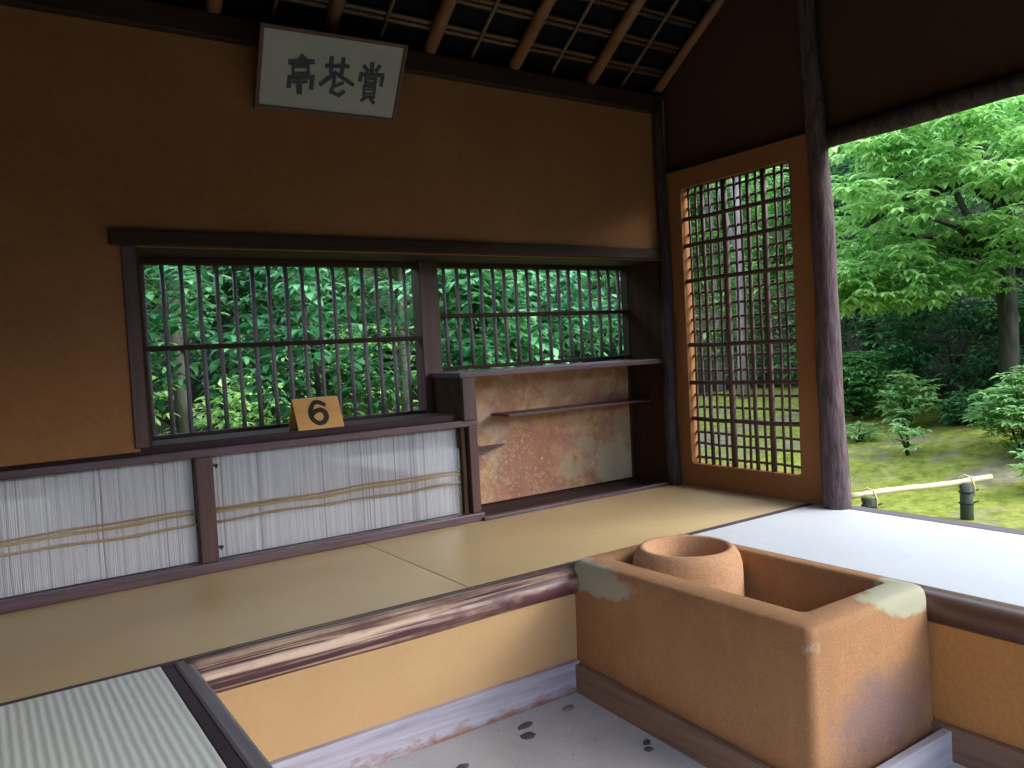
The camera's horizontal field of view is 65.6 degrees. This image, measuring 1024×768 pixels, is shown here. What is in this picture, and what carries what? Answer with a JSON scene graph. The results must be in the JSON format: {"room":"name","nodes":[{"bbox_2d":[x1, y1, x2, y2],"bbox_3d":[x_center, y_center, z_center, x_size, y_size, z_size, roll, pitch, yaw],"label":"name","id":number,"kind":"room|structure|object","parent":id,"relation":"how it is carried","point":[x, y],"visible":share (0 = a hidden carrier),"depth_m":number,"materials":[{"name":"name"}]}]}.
{"room":"japanese tea house","nodes":[
{"label":"japanese tea house","id":0,"kind":"room"},
{"bbox_2d":[135,249,151,445],"bbox_3d":[-1.551,-0.135,3.236,0.050,0.790,0.336,-5,3,-34],"label":"trim","id":1,"kind":"structure","parent":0,"point":[136,250],"depth_m":3.11,"materials":[{"name":"brown wood"}]},
{"bbox_2d":[0,459,455,599],"bbox_3d":[-1.419,0.812,3.369,2.604,1.092,0.277,-5,3,-34],"label":"wall","id":2,"kind":"structure","parent":0,"point":[191,459],"depth_m":3.28,"materials":[{"name":"brown paint"}]},
{"bbox_2d":[0,413,456,470],"bbox_3d":[-1.392,0.249,3.327,2.512,0.031,0.319,-5,3,-34],"label":"trim","id":3,"kind":"structure","parent":2,"relation":"on","point":[245,437],"depth_m":3.41,"materials":[{"name":"brown wood"}]},
{"bbox_2d":[120,245,149,448],"bbox_3d":[-1.457,-0.141,3.065,0.050,0.777,0.052,-5,3,-34],"label":"window post","id":4,"kind":"object","parent":3,"relation":"on","point":[128,257],"visible":0.8,"depth_m":3.04,"materials":[{"name":"brown wood"}]},
{"bbox_2d":[289,396,343,430],"bbox_3d":[-0.880,0.128,3.559,0.210,0.136,0.135,-5,3,-34],"label":"number sign","id":5,"kind":"object","parent":3,"relation":"on","point":[316,412],"visible":1,"depth_m":3.53,"materials":[{"name":"brown wood"}]},
{"bbox_2d":[411,262,442,412],"bbox_3d":[-0.437,-0.239,4.132,0.109,0.772,0.092,-5,3,-34],"label":"window post","id":6,"kind":"object","parent":3,"relation":"on","point":[424,278],"visible":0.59,"depth_m":4.09,"materials":[{"name":"brown wood"}]},
{"bbox_2d":[432,378,468,514],"bbox_3d":[-0.327,0.326,4.028,0.021,0.712,0.319,-5,3,-34],"label":"wall","id":7,"kind":"structure","parent":2,"relation":"attached to","point":[445,391],"depth_m":3.92,"materials":[{"name":"brown wood"}]},
{"bbox_2d":[482,481,668,520],"bbox_3d":[0.384,0.624,4.295,1.285,0.018,0.040,-5,3,-34],"label":"trim","id":8,"kind":"structure","parent":2,"relation":"attached to","point":[665,483],"depth_m":4.24,"materials":[{"name":"brown wood"}]},
{"bbox_2d":[0,5,666,466],"bbox_3d":[-0.847,-0.655,3.687,4.108,1.714,0.378,-5,3,-34],"label":"wall","id":9,"kind":"structure","parent":0,"point":[104,126],"depth_m":3.16,"materials":[{"name":"paint"}]},
{"bbox_2d":[139,257,425,440],"bbox_3d":[-1.031,-0.187,3.720,1.382,0.774,0.071,-5,3,-34],"label":"window","id":10,"kind":"structure","parent":9,"relation":"in","point":[180,262],"depth_m":3.64,"materials":[{"name":"brown wood"}]},
{"bbox_2d":[0,0,661,113],"bbox_3d":[-0.899,-1.461,3.442,4.192,0.097,0.126,-5,3,-34],"label":"beam","id":11,"kind":"structure","parent":9,"relation":"attached to","point":[143,14],"depth_m":3.26,"materials":[{"name":"brown wood"}]},
{"bbox_2d":[204,0,222,13],"bbox_3d":[-0.758,-2.066,2.467,0.069,1.220,1.756,-5,3,-34],"label":"rafter","id":12,"kind":"object","parent":11,"relation":"on","point":[214,6],"visible":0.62,"depth_m":3.15,"materials":[{"name":"brown wood"}]},
{"bbox_2d":[269,0,278,21],"bbox_3d":[-0.557,-2.106,2.603,0.018,1.186,1.732,-5,3,-34],"label":"bamboo","id":13,"kind":"object","parent":11,"relation":"on","point":[275,3],"visible":1,"depth_m":3.30,"materials":[{"name":"brown wood"}]},
{"bbox_2d":[320,0,345,33],"bbox_3d":[-0.355,-2.099,2.742,0.069,1.220,1.756,-5,3,-34],"label":"rafter","id":14,"kind":"object","parent":11,"relation":"on","point":[335,8],"visible":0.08,"depth_m":3.38,"materials":[{"name":"brown wood"}]},
{"bbox_2d":[583,0,696,28],"bbox_3d":[-0.625,-1.798,3.177,3.889,0.036,0.046,-5,3,-34],"label":"batten","id":15,"kind":"object","parent":14,"relation":"on","point":[615,4],"visible":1,"depth_m":4.09,"materials":[{"name":"brown wood"}]},
{"bbox_2d":[377,0,395,40],"bbox_3d":[-0.152,-2.140,2.879,0.018,1.186,1.732,-5,3,-34],"label":"bamboo","id":16,"kind":"object","parent":11,"relation":"on","point":[392,3],"visible":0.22,"depth_m":3.53,"materials":[{"name":"brown wood"}]},
{"bbox_2d":[421,0,456,53],"bbox_3d":[0.051,-2.133,3.019,0.069,1.220,1.756,-5,3,-34],"label":"rafter","id":17,"kind":"object","parent":11,"relation":"on","point":[445,10],"visible":0.88,"depth_m":3.62,"materials":[{"name":"brown wood"}]},
{"bbox_2d":[470,0,499,58],"bbox_3d":[0.253,-2.174,3.155,0.018,1.186,1.732,-5,3,-34],"label":"bamboo","id":18,"kind":"object","parent":11,"relation":"on","point":[496,4],"visible":1,"depth_m":3.77,"materials":[{"name":"brown wood"}]},
{"bbox_2d":[506,0,555,69],"bbox_3d":[0.454,-2.167,3.293,0.067,1.220,1.756,-5,3,-34],"label":"rafter","id":19,"kind":"object","parent":11,"relation":"on","point":[545,7],"visible":0.84,"depth_m":3.85,"materials":[{"name":"brown wood"}]},
{"bbox_2d":[283,0,662,77],"bbox_3d":[-0.763,-1.622,3.401,3.889,0.036,0.046,-5,3,-34],"label":"batten","id":20,"kind":"object","parent":19,"relation":"attached to","point":[349,8],"visible":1,"depth_m":3.79,"materials":[{"name":"brown wood"}]},
{"bbox_2d":[457,0,679,53],"bbox_3d":[-0.694,-1.710,3.289,3.889,0.036,0.046,-5,3,-34],"label":"batten","id":21,"kind":"object","parent":19,"relation":"attached to","point":[526,13],"visible":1,"depth_m":3.94,"materials":[{"name":"brown wood"}]},
{"bbox_2d":[550,0,593,73],"bbox_3d":[0.659,-2.207,3.431,0.018,1.186,1.732,-5,3,-34],"label":"bamboo","id":22,"kind":"object","parent":11,"relation":"on","point":[590,3],"visible":1,"depth_m":4.00,"materials":[{"name":"brown wood"}]},
{"bbox_2d":[583,0,645,83],"bbox_3d":[0.864,-2.201,3.572,0.069,1.220,1.756,-5,3,-34],"label":"rafter","id":23,"kind":"object","parent":11,"relation":"on","point":[635,6],"visible":0.87,"depth_m":4.09,"materials":[{"name":"brown wood"}]},
{"bbox_2d":[620,0,678,87],"bbox_3d":[1.064,-2.241,3.707,0.018,1.186,1.732,-5,3,-34],"label":"bamboo","id":24,"kind":"object","parent":11,"relation":"on","point":[674,4],"visible":1,"depth_m":4.24,"materials":[{"name":"brown wood"}]},
{"bbox_2d":[650,0,725,94],"bbox_3d":[1.266,-2.236,3.845,0.060,1.215,1.752,-5,3,-34],"label":"rafter","id":25,"kind":"object","parent":11,"relation":"on","point":[713,9],"visible":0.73,"depth_m":4.32,"materials":[{"name":"brown wood"}]},
{"bbox_2d":[253,22,408,122],"bbox_3d":[-0.763,-1.319,3.396,0.651,0.322,0.171,-5,3,-34],"label":"plaque","id":26,"kind":"object","parent":9,"relation":"attached to","point":[299,70],"visible":1,"depth_m":3.38,"materials":[{"name":"wood"}]},
{"bbox_2d":[108,229,659,259],"bbox_3d":[-0.331,-0.652,3.810,2.892,0.059,0.050,-5,3,-34],"label":"lintel beam","id":27,"kind":"structure","parent":9,"relation":"attached to","point":[120,237],"depth_m":3.53,"materials":[{"name":"brown wood"}]},
{"bbox_2d":[135,247,655,266],"bbox_3d":[-0.416,-0.624,3.971,2.864,0.008,0.311,-5,3,-34],"label":"trim","id":28,"kind":"structure","parent":9,"relation":"attached to","point":[142,251],"depth_m":3.73,"materials":[{"name":"brown wood"}]},
{"bbox_2d":[464,429,468,510],"bbox_3d":[-0.231,0.427,3.974,0.063,0.504,0.048,-5,3,-34],"label":"trim","id":29,"kind":"structure","parent":9,"relation":"attached to","point":[464,429],"depth_m":3.95,"materials":[{"name":"brown wood"}]},
{"bbox_2d":[437,263,630,370],"bbox_3d":[0.144,-0.394,4.519,1.382,0.563,0.071,-5,3,-34],"label":"window","id":30,"kind":"structure","parent":9,"relation":"in","point":[624,302],"depth_m":4.51,"materials":[{"name":"brown wood"}]},
{"bbox_2d":[216,594,576,761],"bbox_3d":[-0.070,1.025,2.819,2.016,0.504,0.055,-5,3,-34],"label":"wall","id":31,"kind":"structure","parent":0,"point":[290,713],"depth_m":2.58,"materials":[{"name":"yellow paint"}]},
{"bbox_2d":[269,658,579,767],"bbox_3d":[-0.309,1.199,2.611,1.365,0.235,0.029,-5,3,-34],"label":"baseboard","id":32,"kind":"structure","parent":31,"relation":"attached to","point":[385,742],"depth_m":2.64,"materials":[{"name":"grey wood"}]},
{"bbox_2d":[148,0,713,93],"bbox_3d":[0.141,-1.992,2.037,5.242,1.902,5.040,-5,3,-34],"label":"ceiling","id":33,"kind":"structure","parent":0,"point":[287,13],"depth_m":3.92,"materials":[{"name":"black wood"}]},
{"bbox_2d":[475,366,632,504],"bbox_3d":[0.199,0.562,4.597,1.529,1.310,0.067,-5,3,-34],"label":"wall","id":34,"kind":"structure","parent":0,"point":[552,451],"depth_m":4.57,"materials":[{"name":"paint"}]},
{"bbox_2d":[478,443,503,454],"bbox_3d":[-0.151,0.348,4.179,0.411,0.012,0.227,-5,3,-34],"label":"niche shelf","id":35,"kind":"object","parent":34,"relation":"attached to","point":[482,450],"visible":0.35,"depth_m":4.21,"materials":[{"name":"brown wood"}]},
{"bbox_2d":[430,358,662,377],"bbox_3d":[0.254,-0.092,4.406,1.471,0.027,0.353,-5,3,-34],"label":"shelf","id":36,"kind":"object","parent":34,"relation":"attached to","point":[626,362],"visible":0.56,"depth_m":4.18,"materials":[{"name":"brown wood"}]},
{"bbox_2d":[481,478,658,515],"bbox_3d":[0.273,0.640,4.434,1.357,0.020,0.336,-5,3,-34],"label":"trim","id":37,"kind":"structure","parent":34,"relation":"attached to","point":[583,491],"depth_m":4.47,"materials":[{"name":"brown wood"}]},
{"bbox_2d":[491,398,650,416],"bbox_3d":[0.359,0.132,4.556,1.033,0.014,0.176,-5,3,-34],"label":"niche shelf","id":38,"kind":"object","parent":34,"relation":"attached to","point":[632,400],"visible":1,"depth_m":4.47,"materials":[{"name":"brown wood"}]},
{"bbox_2d":[627,366,634,477],"bbox_3d":[0.738,0.229,4.914,0.017,0.707,0.013,-5,3,-34],"label":"trim","id":39,"kind":"structure","parent":34,"relation":"attached to","point":[628,367],"depth_m":4.91,"materials":[{"name":"brown wood"}]},
{"bbox_2d":[145,108,1023,529],"bbox_3d":[2.811,-3.544,7.455,36.960,8.978,31.080,-5,3,-34],"label":"ground","id":40,"kind":"structure","parent":0,"point":[950,451],"depth_m":7.56,"materials":[{"name":"plant"}]},
{"bbox_2d":[144,265,228,432],"bbox_3d":[-2.929,-0.709,6.530,3.094,3.968,2.015,-5,3,-34],"label":"evergreen tree","id":41,"kind":"object","parent":40,"relation":"on","point":[180,397],"visible":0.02,"depth_m":6.60,"materials":[{"name":"green plant"}]},
{"bbox_2d":[144,265,233,410],"bbox_3d":[-2.719,0.034,5.438,1.163,2.566,1.756,-1,3,41],"label":"shrub","id":42,"kind":"object","parent":40,"relation":"on","point":[192,306],"visible":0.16,"depth_m":5.70,"materials":[{"name":"green plant"}]},
{"bbox_2d":[144,265,246,391],"bbox_3d":[-4.466,-1.121,8.231,2.336,4.158,2.738,-1,3,35],"label":"evergreen tree","id":43,"kind":"object","parent":40,"relation":"on","point":[147,287],"visible":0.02,"depth_m":8.59,"materials":[{"name":"green plant"}]},
{"bbox_2d":[152,365,306,434],"bbox_3d":[-2.878,0.537,6.795,2.773,1.432,1.171,-5,3,-34],"label":"bush","id":44,"kind":"object","parent":40,"relation":"on","point":[200,425],"visible":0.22,"depth_m":6.93,"materials":[{"name":"green plant"}]},
{"bbox_2d":[144,265,347,426],"bbox_3d":[-3.435,-1.146,9.665,2.447,4.198,2.982,-1,3,38],"label":"shrub","id":45,"kind":"object","parent":40,"relation":"on","point":[240,270],"visible":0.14,"depth_m":9.51,"materials":[{"name":"green plant"}]},
{"bbox_2d":[197,267,416,423],"bbox_3d":[-1.351,-0.009,5.701,1.513,2.435,1.271,-3,3,1],"label":"shrub","id":46,"kind":"object","parent":40,"relation":"on","point":[359,363],"visible":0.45,"depth_m":5.59,"materials":[{"name":"green plant"}]},
{"bbox_2d":[231,323,417,414],"bbox_3d":[-1.551,0.223,8.253,2.689,1.815,1.210,-5,3,-34],"label":"bush","id":47,"kind":"object","parent":40,"relation":"on","point":[374,326],"visible":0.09,"depth_m":8.15,"materials":[{"name":"green plant"}]},
{"bbox_2d":[242,267,414,377],"bbox_3d":[-2.524,-1.311,11.172,2.430,3.572,2.801,-2,3,20],"label":"evergreen tree","id":48,"kind":"object","parent":40,"relation":"on","point":[355,294],"visible":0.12,"depth_m":10.97,"materials":[{"name":"green plant"}]},
{"bbox_2d":[314,268,453,410],"bbox_3d":[-1.094,-0.865,7.845,2.385,4.050,2.042,-5,3,-34],"label":"evergreen tree","id":49,"kind":"object","parent":40,"relation":"on","point":[396,273],"visible":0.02,"depth_m":8.00,"materials":[{"name":"green plant"}]},
{"bbox_2d":[369,269,568,408],"bbox_3d":[-0.240,-0.020,5.944,1.082,2.275,1.589,-1,4,45],"label":"shrub","id":50,"kind":"object","parent":40,"relation":"on","point":[486,277],"visible":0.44,"depth_m":5.72,"materials":[{"name":"green plant"}]},
{"bbox_2d":[379,269,559,366],"bbox_3d":[-0.484,-1.492,10.919,2.623,3.753,2.310,-4,3,-17],"label":"evergreen tree","id":51,"kind":"object","parent":40,"relation":"on","point":[385,278],"visible":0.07,"depth_m":10.79,"materials":[{"name":"green plant"}]},
{"bbox_2d":[480,270,623,366],"bbox_3d":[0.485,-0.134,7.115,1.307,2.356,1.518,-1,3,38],"label":"shrub","id":52,"kind":"object","parent":40,"relation":"on","point":[542,276],"visible":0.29,"depth_m":6.96,"materials":[{"name":"green plant"}]},
{"bbox_2d":[577,330,623,360],"bbox_3d":[1.582,-0.150,11.837,1.844,1.400,1.721,-3,3,-3],"label":"evergreen shrub","id":53,"kind":"object","parent":40,"relation":"on","point":[606,345],"visible":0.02,"depth_m":11.78,"materials":[{"name":"green plant"}]},
{"bbox_2d":[571,186,745,342],"bbox_3d":[2.216,-2.044,12.556,2.772,4.082,2.870,-3,3,2],"label":"evergreen tree","id":54,"kind":"object","parent":40,"relation":"on","point":[692,211],"visible":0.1,"depth_m":11.91,"materials":[{"name":"green plant"}]},
{"bbox_2d":[704,172,758,390],"bbox_3d":[2.881,-1.975,11.528,1.576,4.275,1.484,-4,3,-11],"label":"slender tree","id":55,"kind":"object","parent":40,"relation":"on","point":[719,366],"visible":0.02,"depth_m":11.34,"materials":[{"name":"green plant"}]},
{"bbox_2d":[718,176,747,398],"bbox_3d":[2.920,-1.948,10.209,1.708,4.447,1.680,-1,3,40],"label":"slender tree","id":56,"kind":"object","parent":40,"relation":"on","point":[731,233],"visible":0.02,"depth_m":10.29,"materials":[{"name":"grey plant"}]},
{"bbox_2d":[697,308,797,385],"bbox_3d":[3.474,-0.456,11.183,1.446,1.252,2.283,-5,3,-41],"label":"evergreen shrub","id":57,"kind":"object","parent":40,"relation":"on","point":[776,360],"visible":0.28,"depth_m":11.07,"materials":[{"name":"green plant"}]},
{"bbox_2d":[690,160,866,374],"bbox_3d":[3.574,-1.847,11.460,2.502,3.670,3.332,-5,3,-41],"label":"evergreen tree","id":58,"kind":"object","parent":40,"relation":"on","point":[770,207],"visible":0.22,"depth_m":11.25,"materials":[{"name":"green plant"}]},
{"bbox_2d":[796,350,912,418],"bbox_3d":[3.728,0.002,8.575,1.095,0.745,1.257,-3,3,0],"label":"bush","id":59,"kind":"object","parent":40,"relation":"on","point":[862,385],"visible":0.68,"depth_m":8.33,"materials":[{"name":"green plant"}]},
{"bbox_2d":[846,421,884,441],"bbox_3d":[3.293,0.469,7.586,0.465,0.244,0.419,-3,3,4],"label":"clump","id":60,"kind":"object","parent":40,"relation":"on","point":[859,435],"visible":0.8,"depth_m":7.50,"materials":[{"name":"green plant"}]},
{"bbox_2d":[766,130,972,378],"bbox_3d":[4.406,-1.690,10.009,2.291,3.443,2.822,-2,3,20],"label":"evergreen tree","id":61,"kind":"object","parent":40,"relation":"on","point":[843,168],"visible":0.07,"depth_m":9.66,"materials":[{"name":"green plant"}]},
{"bbox_2d":[789,94,1023,392],"bbox_3d":[4.046,-1.139,7.276,2.854,3.082,2.902,-2,3,25],"label":"maple tree","id":62,"kind":"object","parent":40,"relation":"on","point":[993,183],"visible":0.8,"depth_m":6.95,"materials":[{"name":"green plant"}]},
{"bbox_2d":[885,422,931,455],"bbox_3d":[3.429,0.487,6.902,0.355,0.315,0.367,-3,3,6],"label":"young plant","id":63,"kind":"object","parent":40,"relation":"on","point":[905,442],"visible":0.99,"depth_m":6.87,"materials":[{"name":"green plant"}]},
{"bbox_2d":[874,369,944,427],"bbox_3d":[3.852,0.161,7.703,0.647,0.619,0.592,-3,3,8],"label":"sapling","id":64,"kind":"object","parent":40,"relation":"on","point":[902,396],"visible":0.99,"depth_m":7.71,"materials":[{"name":"green plant"}]},
{"bbox_2d":[851,474,992,520],"bbox_3d":[2.676,0.813,5.115,1.172,0.401,0.103,-4,3,-19],"label":"barrier","id":65,"kind":"object","parent":40,"relation":"on","point":[966,491],"visible":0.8,"depth_m":5.18,"materials":[{"name":"pale bamboo"},{"name":"dark green bamboo"},{"name":"tan rope"}]},
{"bbox_2d":[851,277,1023,403],"bbox_3d":[4.704,-0.338,8.468,1.877,1.592,1.469,-1,3,41],"label":"evergreen shrub","id":66,"kind":"object","parent":40,"relation":"on","point":[991,315],"visible":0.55,"depth_m":8.38,"materials":[{"name":"green plant"}]},
{"bbox_2d":[923,388,1013,424],"bbox_3d":[4.335,0.237,7.481,0.882,0.395,0.859,-5,3,-34],"label":"clump","id":67,"kind":"object","parent":40,"relation":"on","point":[956,404],"visible":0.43,"depth_m":7.41,"materials":[{"name":"green plant"}]},
{"bbox_2d":[921,113,1023,324],"bbox_3d":[6.969,-2.564,9.353,2.767,4.406,5.157,-5,3,-31],"label":"evergreen tree","id":68,"kind":"object","parent":40,"relation":"on","point":[1018,270],"visible":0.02,"depth_m":10.27,"materials":[{"name":"green plant"}]},
{"bbox_2d":[963,365,1023,458],"bbox_3d":[4.046,0.221,6.292,0.831,0.765,0.918,-2,3,13],"label":"bush","id":69,"kind":"object","parent":40,"relation":"on","point":[999,396],"visible":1,"depth_m":6.25,"materials":[{"name":"green plant"}]},
{"bbox_2d":[965,99,1023,155],"bbox_3d":[5.953,-1.902,7.599,2.829,3.909,3.842,-5,3,-44],"label":"broadleaf tree","id":70,"kind":"object","parent":40,"relation":"on","point":[1021,110],"visible":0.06,"depth_m":7.95,"materials":[{"name":"green plant"}]},
{"bbox_2d":[1008,449,1023,478],"bbox_3d":[3.759,0.619,5.614,0.445,0.350,0.426,-1,3,35],"label":"bush","id":71,"kind":"object","parent":40,"relation":"on","point":[1018,454],"visible":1,"depth_m":5.66,"materials":[{"name":"green plant"}]},
{"bbox_3d":[2.847,-0.289,1.862,0.126,2.832,0.123,-5,3,-34],"label":"post","id":72,"kind":"object","parent":40,"relation":"on","visible":0},
{"bbox_2d":[825,70,1023,147],"bbox_3d":[2.164,-1.160,2.788,0.098,0.101,2.479,-5,3,-34],"label":"beam","id":73,"kind":"structure","parent":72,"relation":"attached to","point":[1010,85],"depth_m":3.33,"materials":[{"name":"brown wood"}]},
{"bbox_2d":[372,692,966,767],"bbox_3d":[0.760,1.259,1.615,1.999,0.156,2.932,-5,3,-34],"label":"floor","id":74,"kind":"structure","parent":0,"point":[588,735],"depth_m":2.60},
{"bbox_2d":[456,763,468,767],"bbox_3d":[-0.156,1.200,2.488,0.035,0.008,0.058,-2,3,28],"label":"pebble","id":75,"kind":"object","parent":74,"relation":"on","point":[465,765],"visible":1,"depth_m":2.49,"materials":[{"name":"grey stone"}]},
{"bbox_2d":[518,721,532,729],"bbox_3d":[0.044,1.175,2.734,0.074,0.008,0.038,-5,3,-34],"label":"pebble","id":76,"kind":"object","parent":74,"relation":"on","point":[528,724],"visible":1,"depth_m":2.73,"materials":[{"name":"grey stone"}]},
{"bbox_2d":[520,732,535,739],"bbox_3d":[0.054,1.179,2.667,0.059,0.008,0.048,-5,3,-34],"label":"pebble","id":77,"kind":"object","parent":74,"relation":"on","point":[527,735],"visible":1,"depth_m":2.66,"materials":[{"name":"grey stone"}]},
{"bbox_2d":[562,704,573,711],"bbox_3d":[0.201,1.161,2.849,0.064,0.008,0.039,-5,3,-34],"label":"pebble","id":78,"kind":"object","parent":74,"relation":"on","point":[567,707],"visible":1,"depth_m":2.84,"materials":[{"name":"brown stone"}]},
{"bbox_2d":[643,739,650,744],"bbox_3d":[0.441,1.173,2.603,0.023,0.008,0.043,-2,3,23],"label":"pebble","id":79,"kind":"object","parent":74,"relation":"on","point":[647,741],"visible":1,"depth_m":2.60,"materials":[{"name":"grey stone"}]},
{"bbox_2d":[644,746,653,751],"bbox_3d":[0.440,1.176,2.561,0.034,0.008,0.030,-5,3,-34],"label":"pebble","id":80,"kind":"object","parent":74,"relation":"on","point":[648,748],"visible":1,"depth_m":2.56,"materials":[{"name":"grey stone"}]},
{"bbox_2d":[574,534,951,767],"bbox_3d":[0.793,0.927,2.733,0.676,0.650,1.117,-5,3,-34],"label":"stove","id":81,"kind":"object","parent":74,"relation":"on","point":[790,662],"depth_m":2.44,"materials":[{"name":"orange ceramic"}]},
{"bbox_2d":[626,134,822,504],"bbox_3d":[1.109,-0.290,4.413,0.101,1.840,1.386,-5,3,-34],"label":"wall","id":82,"kind":"structure","parent":0,"point":[805,486],"depth_m":4.51,"materials":[{"name":"orange paint"}]},
{"bbox_2d":[683,161,800,473],"bbox_3d":[1.226,-0.329,4.252,0.051,1.590,0.749,-5,3,-34],"label":"window","id":83,"kind":"structure","parent":82,"relation":"in","point":[766,269],"depth_m":4.24,"materials":[{"name":"brown wood"}]},
{"bbox_2d":[661,0,1023,173],"bbox_3d":[1.762,-2.067,3.345,0.063,1.729,3.864,-5,3,-34],"label":"wall","id":84,"kind":"structure","parent":0,"point":[738,89],"depth_m":3.75,"materials":[{"name":"brown paint"}]},
{"bbox_2d":[928,621,1023,749],"bbox_3d":[1.730,0.963,1.968,0.063,0.512,1.420,-5,3,-34],"label":"wall","id":85,"kind":"structure","parent":0,"point":[977,680],"depth_m":2.39,"materials":[{"name":"orange paint"}]},
{"bbox_2d":[932,718,1023,767],"bbox_3d":[1.450,1.145,2.318,0.029,0.181,2.310,-5,3,-34],"label":"baseboard","id":86,"kind":"structure","parent":85,"relation":"attached to","point":[970,749],"depth_m":2.37,"materials":[{"name":"brown wood"}]},
{"bbox_3d":[-0.483,1.019,3.358,3.940,0.512,1.302,-5,3,-34],"label":"floor","id":87,"kind":"structure","parent":0,"visible":0},
{"bbox_2d":[0,544,469,705],"bbox_3d":[-1.217,0.811,2.655,1.968,0.044,0.927,-5,3,-34],"label":"mat","id":88,"kind":"object","parent":87,"relation":"on","point":[49,649],"visible":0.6,"depth_m":2.69,"materials":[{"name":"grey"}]},
{"bbox_2d":[0,511,484,614],"bbox_3d":[-1.224,0.744,3.234,2.617,0.042,0.056,-5,3,-34],"label":"rail","id":89,"kind":"object","parent":88,"relation":"on","point":[25,602],"visible":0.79,"depth_m":3.23,"materials":[{"name":"brown wood"}]},
{"bbox_2d":[0,459,200,600],"bbox_3d":[-1.812,0.555,2.875,1.271,0.430,0.059,-5,3,-34],"label":"wainscot panel","id":90,"kind":"object","parent":89,"relation":"on","point":[64,529],"visible":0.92,"depth_m":3.03,"materials":[{"name":"white"}]},
{"bbox_2d":[192,456,219,563],"bbox_3d":[-1.242,0.509,3.227,0.071,0.430,0.043,-5,3,-34],"label":"post","id":91,"kind":"object","parent":89,"relation":"on","point":[203,474],"visible":0.89,"depth_m":3.21,"materials":[{"name":"brown wood"}]},
{"bbox_2d":[0,419,477,480],"bbox_3d":[-1.255,0.279,3.215,2.608,0.032,0.046,-5,3,-34],"label":"rail","id":92,"kind":"object","parent":91,"relation":"on","point":[241,448],"visible":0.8,"depth_m":3.23,"materials":[{"name":"brown wood"}]},
{"bbox_2d":[459,377,476,420],"bbox_3d":[-0.218,0.073,3.899,0.074,0.208,0.040,-5,3,-34],"label":"post","id":93,"kind":"object","parent":92,"relation":"on","point":[467,385],"visible":0.91,"depth_m":3.88,"materials":[{"name":"brown wood"}]},
{"bbox_2d":[212,428,470,557],"bbox_3d":[-0.726,0.465,3.607,1.216,0.430,0.072,-5,3,-34],"label":"wainscot panel","id":94,"kind":"object","parent":89,"relation":"on","point":[265,499],"visible":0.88,"depth_m":3.57,"materials":[{"name":"white"}]},
{"bbox_2d":[464,426,481,512],"bbox_3d":[-0.193,0.422,3.941,0.050,0.430,0.044,-5,3,-34],"label":"post","id":95,"kind":"object","parent":89,"relation":"on","point":[471,443],"visible":0.86,"depth_m":3.92,"materials":[{"name":"brown wood"}]},
{"bbox_2d":[183,564,578,693],"bbox_3d":[-0.340,0.795,2.628,1.388,0.110,0.105,-5,3,-34],"label":"beam","id":96,"kind":"structure","parent":87,"relation":"attached to","point":[238,666],"depth_m":2.53,"materials":[{"name":"brown wood"}]},
{"bbox_2d":[365,484,810,587],"bbox_3d":[0.408,0.675,3.763,1.968,0.044,0.927,-5,3,-34],"label":"mat","id":97,"kind":"object","parent":87,"relation":"on","point":[473,554],"visible":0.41,"depth_m":3.62,"materials":[{"name":"grey"}]},
{"bbox_2d":[652,93,681,485],"bbox_3d":[0.887,-0.512,4.595,0.104,2.296,0.082,-5,3,-34],"label":"post","id":98,"kind":"object","parent":87,"relation":"on","point":[669,408],"visible":0.98,"depth_m":4.58,"materials":[{"name":"brown wood"}]},
{"bbox_3d":[-0.234,1.094,1.256,0.029,0.521,2.453,-5,3,-34],"label":"wall","id":99,"kind":"structure","parent":0,"visible":0},
{"bbox_2d":[173,660,272,767],"bbox_3d":[-0.249,0.849,1.256,0.048,0.104,2.474,-5,3,-34],"label":"beam","id":100,"kind":"structure","parent":99,"relation":"attached to","point":[248,753],"depth_m":1.88,"materials":[{"name":"brown wood"}]},
{"bbox_3d":[-0.648,1.133,0.974,0.974,0.512,2.453,-5,3,-34],"label":"floor","id":101,"kind":"structure","parent":0,"visible":0},
{"bbox_2d":[0,663,244,767],"bbox_3d":[-0.820,0.854,1.187,0.968,0.044,1.943,-5,3,-34],"label":"mat","id":102,"kind":"object","parent":101,"relation":"on","point":[150,718],"visible":1,"depth_m":1.87,"materials":[{"name":"grey"}]},
{"bbox_3d":[1.832,0.927,2.663,0.890,0.512,2.453,-5,3,-34],"label":"floor","id":103,"kind":"structure","parent":0,"visible":0},
{"bbox_2d":[795,0,851,509],"bbox_3d":[1.468,-0.766,3.782,0.130,2.776,0.200,-5,3,-34],"label":"post","id":104,"kind":"object","parent":103,"relation":"on","point":[834,459],"visible":0.98,"depth_m":3.75,"materials":[{"name":"brown wood"}]},
{"bbox_2d":[689,503,1023,606],"bbox_3d":[1.676,0.647,2.876,0.869,0.044,1.960,-5,3,-34],"label":"mat","id":105,"kind":"object","parent":103,"relation":"on","point":[988,564],"visible":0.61,"depth_m":3.08,"materials":[{"name":"grey"}]},
{"bbox_2d":[735,544,1023,644],"bbox_3d":[1.429,0.707,2.376,0.096,0.099,2.436,-5,3,-34],"label":"beam","id":106,"kind":"structure","parent":103,"relation":"attached to","point":[978,615],"depth_m":2.38,"materials":[{"name":"brown wood"}]},
{"bbox_3d":[2.275,0.915,2.879,0.050,0.470,2.310,-5,3,-34],"label":"wall","id":107,"kind":"structure","parent":0,"visible":0},
{"bbox_2d":[850,505,1023,534],"bbox_3d":[2.264,0.637,2.864,0.080,0.086,2.302,-5,3,-34],"label":"trim","id":108,"kind":"structure","parent":107,"relation":"on","point":[858,508],"depth_m":3.44,"materials":[{"name":"grey wood"}]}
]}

